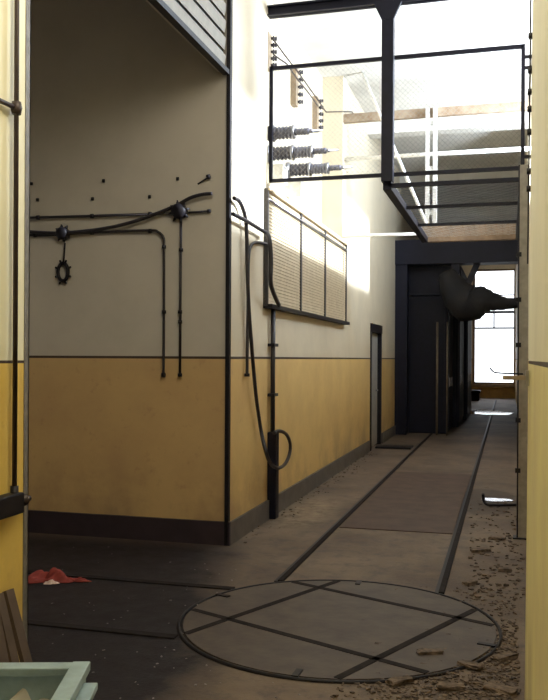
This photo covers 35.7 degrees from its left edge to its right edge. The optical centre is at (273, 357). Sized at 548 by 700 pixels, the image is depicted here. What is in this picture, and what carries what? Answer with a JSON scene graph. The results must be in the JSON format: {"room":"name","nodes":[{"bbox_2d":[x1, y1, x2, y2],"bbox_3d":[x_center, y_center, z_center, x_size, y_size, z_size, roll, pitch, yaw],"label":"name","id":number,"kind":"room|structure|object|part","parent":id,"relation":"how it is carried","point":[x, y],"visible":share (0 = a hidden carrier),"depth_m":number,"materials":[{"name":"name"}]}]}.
{"room":"abandoned power station","nodes":[
{"label":"abandoned power station","id":0,"kind":"room"},
{"bbox_2d":[0,0,25,660],"bbox_3d":[-2.305,-1.237,1.023,0.400,5.650,6.745,0,0,15],"label":"wall","id":1,"kind":"structure","parent":0,"point":[11,528],"depth_m":4.07,"materials":[{"name":"paint"}]},
{"bbox_2d":[0,0,21,492],"bbox_3d":[-1.264,-1.659,3.946,0.054,4.776,0.281,0,0,20],"label":"conduit","id":2,"kind":"object","parent":1,"relation":"attached to","point":[16,106],"visible":0.86,"depth_m":4.04,"materials":[{"name":"black metal"}]},
{"bbox_2d":[0,492,31,519],"bbox_3d":[-1.261,0.692,3.965,0.070,0.100,0.420,0,0,15],"label":"junction box","id":3,"kind":"object","parent":1,"relation":"attached to","point":[11,504],"visible":0.96,"depth_m":3.98,"materials":[{"name":"black metal"}]},
{"bbox_2d":[22,0,30,641],"bbox_3d":[-1.243,-1.232,4.214,0.054,5.650,0.043,0,0,15],"label":"trim","id":4,"kind":"structure","parent":1,"relation":"attached to","point":[28,2],"depth_m":4.21,"materials":[{"name":"black metal"}]},
{"bbox_2d":[28,0,226,520],"bbox_3d":[-1.945,-1.235,7.795,3.300,5.650,0.205,0,0,15],"label":"wall","id":5,"kind":"structure","parent":0,"point":[119,97],"depth_m":7.52,"materials":[{"name":"paint"}]},
{"bbox_2d":[54,224,69,241],"bbox_3d":[-1.899,-1.119,7.629,0.164,0.164,0.090,0,0,15],"label":"junction box","id":6,"kind":"object","parent":5,"relation":"attached to","point":[61,233],"visible":1,"depth_m":7.59,"materials":[{"name":"black metal"}]},
{"bbox_2d":[55,243,70,283],"bbox_3d":[-1.897,-0.849,7.644,0.164,0.370,0.032,0,0,15],"label":"ring","id":7,"kind":"object","parent":6,"relation":"hanging from","point":[60,264],"visible":1,"depth_m":7.63,"materials":[{"name":"black metal"}]},
{"bbox_3d":[-1.885,-0.944,7.641,0.030,0.181,0.016,0,0,15],"label":"hanger rod","id":8,"kind":"part","parent":7,"relation":"part of","materials":[{"name":"black metal"}]},
{"bbox_2d":[30,229,165,376],"bbox_3d":[-1.629,-0.487,7.570,1.439,1.303,0.041,0,0,15],"label":"conduit","id":9,"kind":"object","parent":5,"relation":"attached to","point":[163,374],"visible":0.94,"depth_m":7.38,"materials":[{"name":"black metal"}]},
{"bbox_2d":[30,212,169,219],"bbox_3d":[-1.610,-1.266,7.566,1.470,0.053,0.041,0,0,15],"label":"conduit","id":10,"kind":"object","parent":5,"relation":"attached to","point":[37,217],"visible":0.92,"depth_m":7.55,"materials":[{"name":"black metal"}]},
{"bbox_2d":[30,192,212,234],"bbox_3d":[-1.420,-1.262,7.487,1.849,0.320,0.032,0,0,15],"label":"cable","id":11,"kind":"object","parent":5,"relation":"attached to","point":[183,201],"visible":0.94,"depth_m":7.44,"materials":[{"name":"black rubber"}]},
{"bbox_2d":[28,510,230,545],"bbox_3d":[-1.977,1.490,7.683,3.325,0.200,0.030,0,0,15],"label":"baseboard","id":12,"kind":"structure","parent":5,"relation":"attached to","point":[46,522],"depth_m":7.48,"materials":[{"name":"paint"}]},
{"bbox_2d":[169,200,189,221],"bbox_3d":[-0.819,-1.267,7.332,0.194,0.194,0.090,0,0,15],"label":"junction box","id":13,"kind":"object","parent":5,"relation":"attached to","point":[179,211],"visible":1,"depth_m":7.30,"materials":[{"name":"black metal"}]},
{"bbox_2d":[178,222,182,376],"bbox_3d":[-0.809,-0.507,7.344,0.047,1.336,0.041,0,0,15],"label":"conduit","id":14,"kind":"object","parent":5,"relation":"attached to","point":[180,248],"visible":1,"depth_m":7.33,"materials":[{"name":"black metal"}]},
{"bbox_2d":[188,209,210,213],"bbox_3d":[-0.642,-1.259,7.299,0.206,0.034,0.034,0,0,15],"label":"stub","id":15,"kind":"object","parent":5,"relation":"attached to","point":[207,210],"visible":1,"depth_m":7.29,"materials":[{"name":"black metal"}]},
{"bbox_2d":[197,174,210,184],"bbox_3d":[-0.604,-1.536,7.296,0.132,0.084,0.044,0,0,24],"label":"wall hook","id":16,"kind":"object","parent":5,"relation":"attached to","point":[208,176],"visible":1,"depth_m":7.28,"materials":[{"name":"black metal"}]},
{"bbox_2d":[145,0,218,71],"bbox_3d":[-0.879,-3.253,5.767,0.030,1.602,3.155,0,0,15],"label":"trim","id":17,"kind":"structure","parent":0,"point":[147,1],"depth_m":6.46,"materials":[{"name":"paint"}]},
{"bbox_2d":[148,0,228,74],"bbox_3d":[-0.829,-3.223,5.735,0.084,1.622,3.120,0,0,15],"label":"slatted panel","id":18,"kind":"object","parent":17,"relation":"attached to","point":[202,23],"visible":1,"depth_m":6.68,"materials":[{"name":"white metal"}]},
{"bbox_2d":[28,398,525,699],"bbox_3d":[2.193,1.712,16.663,7.800,0.200,39.700,0,0,15],"label":"floor","id":19,"kind":"structure","parent":0,"point":[412,559],"depth_m":6.41,"materials":[{"name":"concrete"}]},
{"bbox_2d":[0,616,8,662],"bbox_3d":[-1.200,1.305,3.740,0.214,0.570,0.064,0,0,35],"label":"plank","id":20,"kind":"object","parent":19,"relation":"on","point":[3,650],"visible":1,"depth_m":3.75,"materials":[{"name":"brown wood"}]},
{"bbox_2d":[0,592,19,662],"bbox_3d":[-1.191,1.333,3.853,0.206,0.513,0.060,0,0,29],"label":"plank","id":21,"kind":"object","parent":19,"relation":"on","point":[13,657],"visible":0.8,"depth_m":3.86,"materials":[{"name":"brown wood"}]},
{"bbox_2d":[2,588,31,661],"bbox_3d":[-1.179,1.340,3.975,0.204,0.499,0.065,0,0,26],"label":"plank","id":22,"kind":"object","parent":19,"relation":"on","point":[17,626],"visible":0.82,"depth_m":3.98,"materials":[{"name":"brown wood"}]},
{"bbox_2d":[0,661,97,699],"bbox_3d":[-0.997,1.339,2.739,0.765,0.492,0.644,0,0,-2],"label":"crate","id":23,"kind":"object","parent":19,"relation":"on","point":[48,680],"visible":1,"depth_m":3.02,"materials":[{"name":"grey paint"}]},
{"bbox_2d":[10,688,48,699],"bbox_3d":[-0.870,1.359,3.010,0.395,0.397,0.418,0,0,-33],"label":"rag","id":24,"kind":"object","parent":23,"relation":"on","point":[22,694],"visible":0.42,"depth_m":3.02,"materials":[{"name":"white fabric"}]},
{"bbox_2d":[28,567,91,584],"bbox_3d":[-1.559,1.542,6.110,0.467,0.092,0.302,0,0,-17],"label":"cloth","id":25,"kind":"object","parent":19,"relation":"on","point":[54,576],"visible":0.98,"depth_m":6.03,"materials":[{"name":"red fabric"}]},
{"bbox_2d":[28,620,177,639],"bbox_3d":[-2.334,1.583,5.339,3.682,0.010,0.060,0,0,15],"label":"rail","id":26,"kind":"object","parent":19,"relation":"on","point":[30,622],"visible":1,"depth_m":4.96,"materials":[{"name":"black metal"}]},
{"bbox_2d":[28,570,234,589],"bbox_3d":[-2.053,1.584,6.361,3.682,0.010,0.060,0,0,15],"label":"rail","id":27,"kind":"object","parent":19,"relation":"on","point":[29,571],"visible":0.83,"depth_m":6.03,"materials":[{"name":"black metal"}]},
{"bbox_2d":[51,547,299,698],"bbox_3d":[-0.776,1.591,5.568,1.512,0.009,3.323,0,0,-7],"label":"debris","id":28,"kind":"object","parent":19,"relation":"on","point":[73,547],"visible":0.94,"depth_m":4.61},
{"bbox_2d":[243,452,376,542],"bbox_3d":[0.784,1.597,10.854,0.326,0.016,7.343,0,0,15],"label":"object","id":29,"kind":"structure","parent":19,"relation":"on","point":[371,452],"depth_m":10.34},
{"bbox_2d":[177,579,502,683],"bbox_3d":[0.385,1.595,5.140,1.932,0.024,1.932,0,0,15],"label":"turntable","id":30,"kind":"object","parent":19,"relation":"on","point":[297,630],"visible":0.99,"depth_m":4.96,"materials":[{"name":"black metal"}]},
{"bbox_2d":[385,674,413,686],"bbox_3d":[0.620,1.588,4.181,0.140,0.027,0.062,0,0,-30],"label":"rubble piece","id":31,"kind":"object","parent":30,"relation":"on","point":[400,680],"visible":1,"depth_m":4.17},
{"bbox_2d":[416,648,443,654],"bbox_3d":[0.843,1.588,4.592,0.159,0.028,0.070,0,0,-8],"label":"rubble piece","id":32,"kind":"object","parent":30,"relation":"on","point":[421,651],"visible":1,"depth_m":4.57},
{"bbox_2d":[457,659,484,670],"bbox_3d":[1.016,1.589,4.402,0.139,0.028,0.062,0,0,43],"label":"rubble piece","id":33,"kind":"object","parent":30,"relation":"on","point":[473,665],"visible":1,"depth_m":4.38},
{"bbox_2d":[274,433,432,581],"bbox_3d":[3.765,1.613,19.633,0.065,0.014,28.139,0,0,15],"label":"rail","id":34,"kind":"object","parent":19,"relation":"on","point":[313,547],"visible":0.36,"depth_m":8.11,"materials":[{"name":"black metal"}]},
{"bbox_2d":[375,444,413,449],"bbox_3d":[2.161,1.594,15.244,0.630,0.035,0.470,0,0,15],"label":"plate","id":35,"kind":"object","parent":19,"relation":"on","point":[379,446],"visible":1,"depth_m":15.13,"materials":[{"name":"black metal"}]},
{"bbox_2d":[339,471,470,533],"bbox_3d":[1.667,1.605,9.874,1.050,0.008,4.114,0,0,15],"label":"floor plate","id":36,"kind":"object","parent":19,"relation":"on","point":[420,502],"visible":1,"depth_m":9.23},
{"bbox_2d":[330,584,521,699],"bbox_3d":[0.945,1.598,4.915,1.256,0.018,2.288,0,0,4],"label":"litter","id":37,"kind":"object","parent":19,"relation":"on","point":[475,684],"visible":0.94,"depth_m":4.21,"materials":[{"name":"brown"}]},
{"bbox_2d":[409,296,452,433],"bbox_3d":[3.429,0.143,18.986,1.075,2.950,1.570,0,0,15],"label":"switchgear cubicle","id":38,"kind":"object","parent":19,"relation":"on","point":[424,311],"visible":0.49,"depth_m":18.23,"materials":[{"name":"paint"}]},
{"bbox_3d":[3.299,0.052,18.218,0.690,2.530,0.020,0,0,15],"label":"panel","id":39,"kind":"part","parent":38,"relation":"part of","materials":[{"name":"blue metal"}]},
{"bbox_3d":[3.815,0.145,18.514,0.030,2.650,0.685,0,0,15],"label":"door","id":40,"kind":"part","parent":38,"relation":"part of","materials":[{"name":"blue metal"}]},
{"bbox_3d":[4.008,0.146,19.213,0.030,2.650,0.685,0,0,15],"label":"door","id":41,"kind":"part","parent":38,"relation":"part of","materials":[{"name":"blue metal"}]},
{"bbox_2d":[436,322,437,434],"bbox_3d":[3.410,0.432,17.782,0.041,2.371,0.041,0,0,38],"label":"riser pipe","id":42,"kind":"object","parent":19,"relation":"on","point":[436,322],"visible":1,"depth_m":17.76,"materials":[{"name":"brown metal"}]},
{"bbox_2d":[446,322,447,435],"bbox_3d":[3.608,0.434,17.728,0.030,2.370,0.030,0,0,-7],"label":"riser pipe","id":43,"kind":"object","parent":19,"relation":"on","point":[447,322],"visible":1,"depth_m":17.72,"materials":[{"name":"brown metal"}]},
{"bbox_2d":[436,681,466,691],"bbox_3d":[0.860,1.589,4.108,0.150,0.028,0.066,0,0,8],"label":"rubble piece","id":44,"kind":"object","parent":19,"relation":"on","point":[442,685],"visible":1,"depth_m":4.09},
{"bbox_2d":[394,240,517,434],"bbox_3d":[3.856,-0.422,17.764,2.600,4.085,0.500,0,0,15],"label":"door frame","id":45,"kind":"structure","parent":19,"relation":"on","point":[408,253],"depth_m":17.81,"materials":[{"name":"paint"}]},
{"bbox_2d":[451,316,463,426],"bbox_3d":[4.056,0.146,21.017,1.205,2.950,2.120,0,0,15],"label":"switchgear cubicle","id":46,"kind":"object","parent":19,"relation":"on","point":[458,326],"visible":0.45,"depth_m":19.92,"materials":[{"name":"paint"}]},
{"bbox_3d":[3.852,0.055,19.984,0.820,2.530,0.020,0,0,15],"label":"panel","id":47,"kind":"part","parent":46,"relation":"part of","materials":[{"name":"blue metal"}]},
{"bbox_3d":[4.468,0.148,20.395,0.030,2.650,0.960,0,0,15],"label":"door","id":48,"kind":"part","parent":46,"relation":"part of","materials":[{"name":"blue metal"}]},
{"bbox_3d":[4.733,0.150,21.360,0.030,2.650,0.960,0,0,15],"label":"door","id":49,"kind":"part","parent":46,"relation":"part of","materials":[{"name":"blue metal"}]},
{"bbox_2d":[435,400,496,593],"bbox_3d":[4.857,1.619,19.340,0.065,0.014,28.124,0,0,15],"label":"rail","id":50,"kind":"object","parent":19,"relation":"on","point":[445,572],"visible":1,"depth_m":8.00,"materials":[{"name":"black metal"}]},
{"bbox_2d":[463,321,471,419],"bbox_3d":[4.820,0.075,23.659,1.275,3.100,2.620,0,0,15],"label":"switchgear cubicle","id":51,"kind":"object","parent":19,"relation":"on","point":[467,324],"visible":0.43,"depth_m":22.33,"materials":[{"name":"paint"}]},
{"bbox_3d":[5.232,0.077,22.908,0.030,2.800,1.210,0,0,15],"label":"door","id":52,"kind":"part","parent":51,"relation":"part of","materials":[{"name":"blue metal"}]},
{"bbox_3d":[5.564,0.079,24.113,0.030,2.800,1.210,0,0,15],"label":"door","id":53,"kind":"part","parent":51,"relation":"part of","materials":[{"name":"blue metal"}]},
{"bbox_2d":[462,579,477,586],"bbox_3d":[1.388,1.591,6.017,0.130,0.028,0.058,0,0,-41],"label":"rubble piece","id":54,"kind":"object","parent":19,"relation":"on","point":[470,582],"visible":1,"depth_m":6.00,"materials":[{"name":"brown stone"}]},
{"bbox_2d":[471,390,480,400],"bbox_3d":[7.587,1.440,32.863,0.800,0.400,1.200,0,0,15],"label":"trunk","id":55,"kind":"object","parent":19,"relation":"on","point":[475,394],"visible":0.44,"depth_m":32.33,"materials":[{"name":"black"}]},
{"bbox_2d":[469,548,491,552],"bbox_3d":[1.710,1.593,7.051,0.184,0.026,0.083,0,0,-13],"label":"rubble piece","id":56,"kind":"object","parent":19,"relation":"on","point":[473,550],"visible":1,"depth_m":7.03,"materials":[{"name":"brown stone"}]},
{"bbox_2d":[470,410,512,414],"bbox_3d":[6.461,1.626,25.419,1.344,0.016,2.401,0,0,15],"label":"puddle","id":57,"kind":"object","parent":19,"relation":"on","point":[480,412],"visible":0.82,"depth_m":25.20,"materials":[{"name":"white liquid"}]},
{"bbox_2d":[468,500,525,598],"bbox_3d":[1.984,1.601,7.652,0.569,0.023,4.149,0,0,15],"label":"grit","id":58,"kind":"object","parent":19,"relation":"on","point":[472,525],"visible":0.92,"depth_m":6.54,"materials":[{"name":"brown gravel"}]},
{"bbox_2d":[488,536,505,540],"bbox_3d":[1.973,1.594,7.521,0.148,0.027,0.068,0,0,33],"label":"rubble piece","id":59,"kind":"object","parent":19,"relation":"on","point":[499,538],"visible":1,"depth_m":7.50,"materials":[{"name":"brown stone"}]},
{"bbox_2d":[482,493,515,505],"bbox_3d":[2.427,1.533,9.172,0.367,0.134,0.074,0,0,12],"label":"bar","id":60,"kind":"object","parent":19,"relation":"on","point":[483,494],"visible":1,"depth_m":9.15,"materials":[{"name":"black metal"}]},
{"bbox_2d":[485,498,513,501],"bbox_3d":[2.528,1.609,9.612,0.352,0.009,0.240,0,0,15],"label":"puddle","id":61,"kind":"object","parent":19,"relation":"on","point":[486,499],"visible":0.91,"depth_m":9.57,"materials":[{"name":"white liquid"}]},
{"bbox_2d":[482,681,519,696],"bbox_3d":[1.087,1.589,4.087,0.177,0.027,0.079,0,0,38],"label":"rubble piece","id":62,"kind":"object","parent":19,"relation":"on","point":[511,691],"visible":1,"depth_m":4.07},
{"bbox_2d":[491,650,517,663],"bbox_3d":[1.229,1.591,4.521,0.150,0.028,0.066,0,0,-36],"label":"rubble piece","id":63,"kind":"object","parent":19,"relation":"on","point":[502,657],"visible":1,"depth_m":4.51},
{"bbox_2d":[497,568,511,572],"bbox_3d":[1.734,1.593,6.391,0.108,0.026,0.049,0,0,4],"label":"rubble piece","id":64,"kind":"object","parent":19,"relation":"on","point":[509,570],"visible":1,"depth_m":6.37,"materials":[{"name":"brown stone"}]},
{"bbox_2d":[513,164,528,539],"bbox_3d":[2.226,-0.055,7.606,0.150,3.333,0.140,0,0,15],"label":"post","id":65,"kind":"object","parent":19,"relation":"on","point":[521,420],"visible":0.92,"depth_m":7.57,"materials":[{"name":"black metal"}]},
{"bbox_2d":[489,368,522,374],"bbox_3d":[2.074,0.117,7.596,0.290,0.062,0.016,0,0,15],"label":"rod","id":66,"kind":"object","parent":65,"relation":"attached to","point":[489,368],"visible":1,"depth_m":7.59,"materials":[{"name":"black metal"}]},
{"bbox_2d":[503,370,528,385],"bbox_3d":[0.965,0.079,3.396,0.098,0.060,0.140,0,0,15],"label":"bar","id":67,"kind":"object","parent":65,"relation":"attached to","point":[526,377],"visible":1,"depth_m":3.36,"materials":[{"name":"wood"}]},
{"bbox_3d":[1.007,0.079,3.384,0.010,0.060,0.140,0,0,15],"label":"wall plate","id":68,"kind":"part","parent":67,"relation":"part of","materials":[{"name":"beige paint"}]},
{"bbox_3d":[2.217,1.606,7.606,0.150,0.012,0.140,0,0,15],"label":"foot plate","id":69,"kind":"part","parent":65,"relation":"part of","materials":[{"name":"black metal"}]},
{"bbox_2d":[230,0,423,520],"bbox_3d":[3.193,-1.208,21.371,0.600,5.650,29.100,0,0,15],"label":"wall","id":70,"kind":"structure","parent":0,"point":[322,368],"depth_m":10.29,"materials":[{"name":"paint"}]},
{"bbox_2d":[224,0,232,545],"bbox_3d":[-0.386,-1.227,7.261,0.032,5.650,0.057,0,0,15],"label":"trim","id":71,"kind":"structure","parent":70,"relation":"attached to","point":[229,2],"depth_m":7.24,"materials":[{"name":"black metal"}]},
{"bbox_2d":[244,241,267,376],"bbox_3d":[-0.145,-0.481,8.017,0.051,1.298,0.770,0,0,15],"label":"conduit","id":72,"kind":"object","parent":70,"relation":"attached to","point":[246,374],"visible":0.75,"depth_m":7.67,"materials":[{"name":"black metal"}]},
{"bbox_2d":[232,196,291,469],"bbox_3d":[-0.084,-0.138,8.020,0.127,2.481,1.689,0,0,15],"label":"cable","id":73,"kind":"object","parent":70,"relation":"attached to","point":[235,198],"visible":0.99,"depth_m":7.76,"materials":[{"name":"black rubber"}]},
{"bbox_2d":[231,212,265,233],"bbox_3d":[-0.200,-1.196,7.615,0.036,0.054,1.074,0,0,15],"label":"cable","id":74,"kind":"object","parent":73,"relation":"attached to","point":[233,214],"visible":0.93,"depth_m":7.48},
{"bbox_2d":[268,31,276,71],"bbox_3d":[-0.041,-3.360,9.329,0.135,0.394,0.145,0,0,15],"label":"rack","id":75,"kind":"object","parent":70,"relation":"attached to","point":[270,45],"visible":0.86,"depth_m":9.33,"materials":[{"name":"brown wood"}]},
{"bbox_2d":[265,230,280,518],"bbox_3d":[-0.030,0.194,8.258,0.127,2.813,0.638,0,0,9],"label":"conduit","id":76,"kind":"object","parent":70,"relation":"attached to","point":[272,440],"visible":0.9,"depth_m":8.43,"materials":[{"name":"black metal"}]},
{"bbox_2d":[267,125,322,141],"bbox_3d":[0.099,-2.159,8.605,0.800,0.440,0.200,0,0,15],"label":"bushing","id":77,"kind":"object","parent":70,"relation":"attached to","point":[286,130],"visible":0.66,"depth_m":8.55,"materials":[{"name":"ceramic"}]},
{"bbox_3d":[0.420,-2.278,8.517,0.135,0.042,0.044,0,0,15],"label":"terminal rod","id":78,"kind":"part","parent":77,"relation":"part of","materials":[{"name":"metal"}]},
{"bbox_2d":[290,69,302,107],"bbox_3d":[0.288,-3.354,10.523,0.135,0.469,0.145,0,0,15],"label":"rack","id":79,"kind":"object","parent":70,"relation":"attached to","point":[295,91],"visible":0.8,"depth_m":10.47,"materials":[{"name":"brown wood"}]},
{"bbox_2d":[273,54,317,105],"bbox_3d":[0.293,-3.325,10.270,0.020,0.108,2.211,0,0,15],"label":"wire","id":80,"kind":"object","parent":79,"relation":"attached to","point":[274,55],"visible":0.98,"depth_m":10.22,"materials":[{"name":"brown paint"}]},
{"bbox_2d":[272,38,352,112],"bbox_3d":[0.572,-3.574,11.137,0.173,0.316,4.112,0,0,19],"label":"wire","id":81,"kind":"object","parent":79,"relation":"attached to","point":[278,46],"visible":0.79,"depth_m":10.56,"materials":[{"name":"brown paint"}]},
{"bbox_2d":[267,145,338,185],"bbox_3d":[0.319,-2.158,9.406,0.800,0.440,0.200,0,0,15],"label":"bushing","id":82,"kind":"object","parent":70,"relation":"attached to","point":[311,151],"visible":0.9,"depth_m":9.39,"materials":[{"name":"ceramic"}]},
{"bbox_3d":[0.640,-2.277,9.318,0.135,0.042,0.044,0,0,15],"label":"terminal rod","id":83,"kind":"part","parent":82,"relation":"part of","materials":[{"name":"metal"}]},
{"bbox_2d":[263,188,349,324],"bbox_3d":[0.499,-1.067,10.290,0.090,1.167,4.201,0,0,15],"label":"air vent","id":84,"kind":"object","parent":70,"relation":"in","point":[310,261],"visible":0.99,"depth_m":9.71,"materials":[{"name":"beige metal"}]},
{"bbox_3d":[0.496,-0.503,10.290,0.090,0.040,4.201,0,0,15],"label":"rail","id":85,"kind":"part","parent":84,"relation":"part of","materials":[{"name":"black metal"}]},
{"bbox_3d":[0.488,-1.641,10.294,0.060,0.020,4.201,0,0,15],"label":"rail","id":86,"kind":"part","parent":84,"relation":"part of","materials":[{"name":"beige metal"}]},
{"bbox_2d":[230,426,395,544],"bbox_3d":[2.684,1.519,18.395,0.025,0.190,23.100,0,0,15],"label":"baseboard","id":87,"kind":"structure","parent":70,"relation":"attached to","point":[245,523],"depth_m":9.61,"materials":[{"name":"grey paint"}]},
{"bbox_2d":[312,96,323,132],"bbox_3d":[0.608,-3.351,11.686,0.135,0.466,0.145,0,0,15],"label":"rack","id":88,"kind":"object","parent":70,"relation":"attached to","point":[316,107],"visible":0.91,"depth_m":11.63,"materials":[{"name":"brown wood"}]},
{"bbox_2d":[285,162,351,199],"bbox_3d":[0.544,-2.157,10.225,0.800,0.440,0.200,0,0,15],"label":"bushing","id":89,"kind":"object","parent":70,"relation":"attached to","point":[293,190],"visible":0.91,"depth_m":10.21,"materials":[{"name":"ceramic"}]},
{"bbox_2d":[267,0,449,182],"bbox_3d":[1.193,-2.566,8.052,2.600,1.786,0.108,0,0,15],"label":"steel beam","id":90,"kind":"structure","parent":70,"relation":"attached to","point":[387,10],"depth_m":8.04,"materials":[{"name":"black metal"}]},
{"bbox_2d":[269,57,381,182],"bbox_3d":[0.525,-2.321,8.320,1.183,1.154,0.034,0,0,15],"label":"mesh screen","id":91,"kind":"object","parent":90,"relation":"attached to","point":[372,59],"visible":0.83,"depth_m":8.34,"materials":[{"name":"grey metal"}]},
{"bbox_3d":[0.522,-1.761,8.320,1.149,0.034,0.034,0,0,15],"label":"rail","id":92,"kind":"part","parent":91,"relation":"part of","materials":[{"name":"blue metal"}]},
{"bbox_3d":[0.528,-2.881,8.320,1.149,0.034,0.034,0,0,15],"label":"rail","id":93,"kind":"part","parent":91,"relation":"part of","materials":[{"name":"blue metal"}]},
{"bbox_3d":[1.084,-2.527,8.083,0.110,1.706,0.105,0,0,15],"label":"hanging post","id":94,"kind":"part","parent":90,"relation":"part of","materials":[{"name":"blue metal"}]},
{"bbox_2d":[383,177,517,242],"bbox_3d":[2.199,-1.721,9.862,1.314,0.230,3.920,0,0,15],"label":"platform","id":95,"kind":"object","parent":90,"relation":"attached to","point":[483,230],"visible":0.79,"depth_m":10.00,"materials":[{"name":"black metal"}]},
{"bbox_2d":[425,107,437,222],"bbox_3d":[2.192,-2.663,11.849,0.160,1.653,0.065,0,0,15],"label":"post","id":96,"kind":"object","parent":95,"relation":"on","point":[435,111],"visible":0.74,"depth_m":11.83,"materials":[{"name":"metal"}]},
{"bbox_3d":[2.142,-2.663,11.863,0.056,1.653,0.065,0,0,15],"label":"post leg","id":97,"kind":"part","parent":96,"relation":"part of","materials":[{"name":"metal"}]},
{"bbox_3d":[2.243,-2.662,11.835,0.056,1.653,0.065,0,0,15],"label":"post leg","id":98,"kind":"part","parent":96,"relation":"part of","materials":[{"name":"metal"}]},
{"bbox_2d":[394,44,531,176],"bbox_3d":[1.747,-2.314,7.984,1.315,1.154,0.034,0,0,15],"label":"mesh screen","id":99,"kind":"object","parent":90,"relation":"attached to","point":[521,47],"visible":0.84,"depth_m":7.95,"materials":[{"name":"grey metal"}]},
{"bbox_3d":[1.709,-1.754,7.994,1.208,0.034,0.034,0,0,15],"label":"rail","id":100,"kind":"part","parent":99,"relation":"part of","materials":[{"name":"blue metal"}]},
{"bbox_3d":[1.715,-2.875,7.994,1.208,0.034,0.034,0,0,15],"label":"rail","id":101,"kind":"part","parent":99,"relation":"part of","materials":[{"name":"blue metal"}]},
{"bbox_2d":[370,323,382,450],"bbox_3d":[1.748,0.504,15.346,0.230,2.210,1.280,0,0,15],"label":"door","id":102,"kind":"structure","parent":70,"relation":"in","point":[376,331],"depth_m":15.65,"materials":[{"name":"black metal"}]},
{"bbox_2d":[342,232,416,237],"bbox_3d":[1.520,-1.739,12.030,1.127,0.048,0.050,0,0,15],"label":"pipe","id":103,"kind":"object","parent":70,"relation":"attached to","point":[407,233],"visible":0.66,"depth_m":12.02,"materials":[{"name":"white metal"}]},
{"bbox_2d":[343,101,530,123],"bbox_3d":[2.260,-3.439,11.912,2.600,0.120,0.080,0,0,15],"label":"crossbeam","id":104,"kind":"object","parent":70,"relation":"attached to","point":[355,118],"visible":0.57,"depth_m":11.84,"materials":[{"name":"wood"}]},
{"bbox_2d":[344,146,530,160],"bbox_3d":[2.279,-2.877,11.989,2.600,0.057,0.060,0,0,15],"label":"pipe","id":105,"kind":"object","parent":70,"relation":"attached to","point":[511,149],"visible":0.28,"depth_m":11.93,"materials":[{"name":"white metal"}]},
{"bbox_2d":[409,266,466,295],"bbox_3d":[4.248,-1.647,21.558,1.330,0.618,6.980,0,0,15],"label":"panel","id":106,"kind":"object","parent":70,"relation":"attached to","point":[423,281],"visible":0.33,"depth_m":18.22,"materials":[{"name":"paint"}]},
{"bbox_2d":[367,111,528,138],"bbox_3d":[2.865,-3.895,14.101,2.600,0.280,0.300,0,0,15],"label":"trim","id":107,"kind":"structure","parent":70,"relation":"attached to","point":[478,120],"depth_m":13.95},
{"bbox_2d":[400,170,517,187],"bbox_3d":[4.033,-3.889,18.343,2.600,0.280,0.300,0,0,15],"label":"trim","id":108,"kind":"structure","parent":70,"relation":"attached to","point":[499,174],"depth_m":18.19,"materials":[{"name":"white metal"}]},
{"bbox_2d":[420,205,516,219],"bbox_3d":[5.201,-3.883,22.585,2.600,0.280,0.300,0,0,15],"label":"trim","id":109,"kind":"structure","parent":70,"relation":"attached to","point":[466,209],"depth_m":22.44,"materials":[{"name":"white metal"}]},
{"bbox_2d":[272,0,532,222],"bbox_3d":[2.223,-4.138,16.663,7.800,0.200,39.700,0,0,15],"label":"ceiling","id":110,"kind":"structure","parent":0,"point":[452,24],"depth_m":11.54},
{"bbox_2d":[361,72,426,222],"bbox_3d":[1.679,-2.955,11.916,0.945,2.190,0.044,0,0,13],"label":"rod","id":111,"kind":"object","parent":110,"relation":"hanging from","point":[363,75],"visible":0.5,"depth_m":11.89,"materials":[{"name":"white paint"}]},
{"bbox_2d":[461,264,515,398],"bbox_3d":[8.492,-1.181,35.159,3.500,5.650,0.300,0,0,15],"label":"wall","id":112,"kind":"structure","parent":0,"point":[486,392],"depth_m":34.83,"materials":[{"name":"paint"}]},
{"bbox_2d":[471,269,514,387],"bbox_3d":[8.965,-1.228,34.858,1.810,4.850,0.290,0,0,15],"label":"window","id":113,"kind":"structure","parent":112,"relation":"in","point":[493,335],"depth_m":34.92,"materials":[{"name":"white glass"}]},
{"bbox_3d":[8.942,1.137,34.819,1.810,0.120,0.210,0,0,15],"label":"sill","id":114,"kind":"part","parent":113,"relation":"part of","materials":[{"name":"wood"}]},
{"bbox_2d":[515,74,531,403],"bbox_3d":[5.691,-1.195,19.049,0.250,5.650,32.250,0,0,15],"label":"wall","id":115,"kind":"structure","parent":0,"point":[526,152],"depth_m":14.32,"materials":[{"name":"paint"}]},
{"bbox_2d":[438,269,517,320],"bbox_3d":[4.125,-1.270,17.017,1.655,1.066,0.792,0,0,15],"label":"bundle","id":116,"kind":"object","parent":115,"relation":"attached to","point":[465,301],"visible":0.97,"depth_m":16.84,"materials":[{"name":"black fabric"}]},
{"bbox_2d":[525,0,547,699],"bbox_3d":[1.262,-1.218,2.351,1.026,5.650,2.300,0,0,15],"label":"wall","id":117,"kind":"structure","parent":0,"point":[536,623],"depth_m":2.42,"materials":[{"name":"paint"}]},
{"bbox_2d":[526,0,531,263],"bbox_3d":[1.083,-2.219,3.563,0.032,3.650,0.018,0,0,15],"label":"cable","id":118,"kind":"object","parent":117,"relation":"attached to","point":[529,108],"visible":0.98,"depth_m":3.56,"materials":[{"name":"black metal"}]}
]}

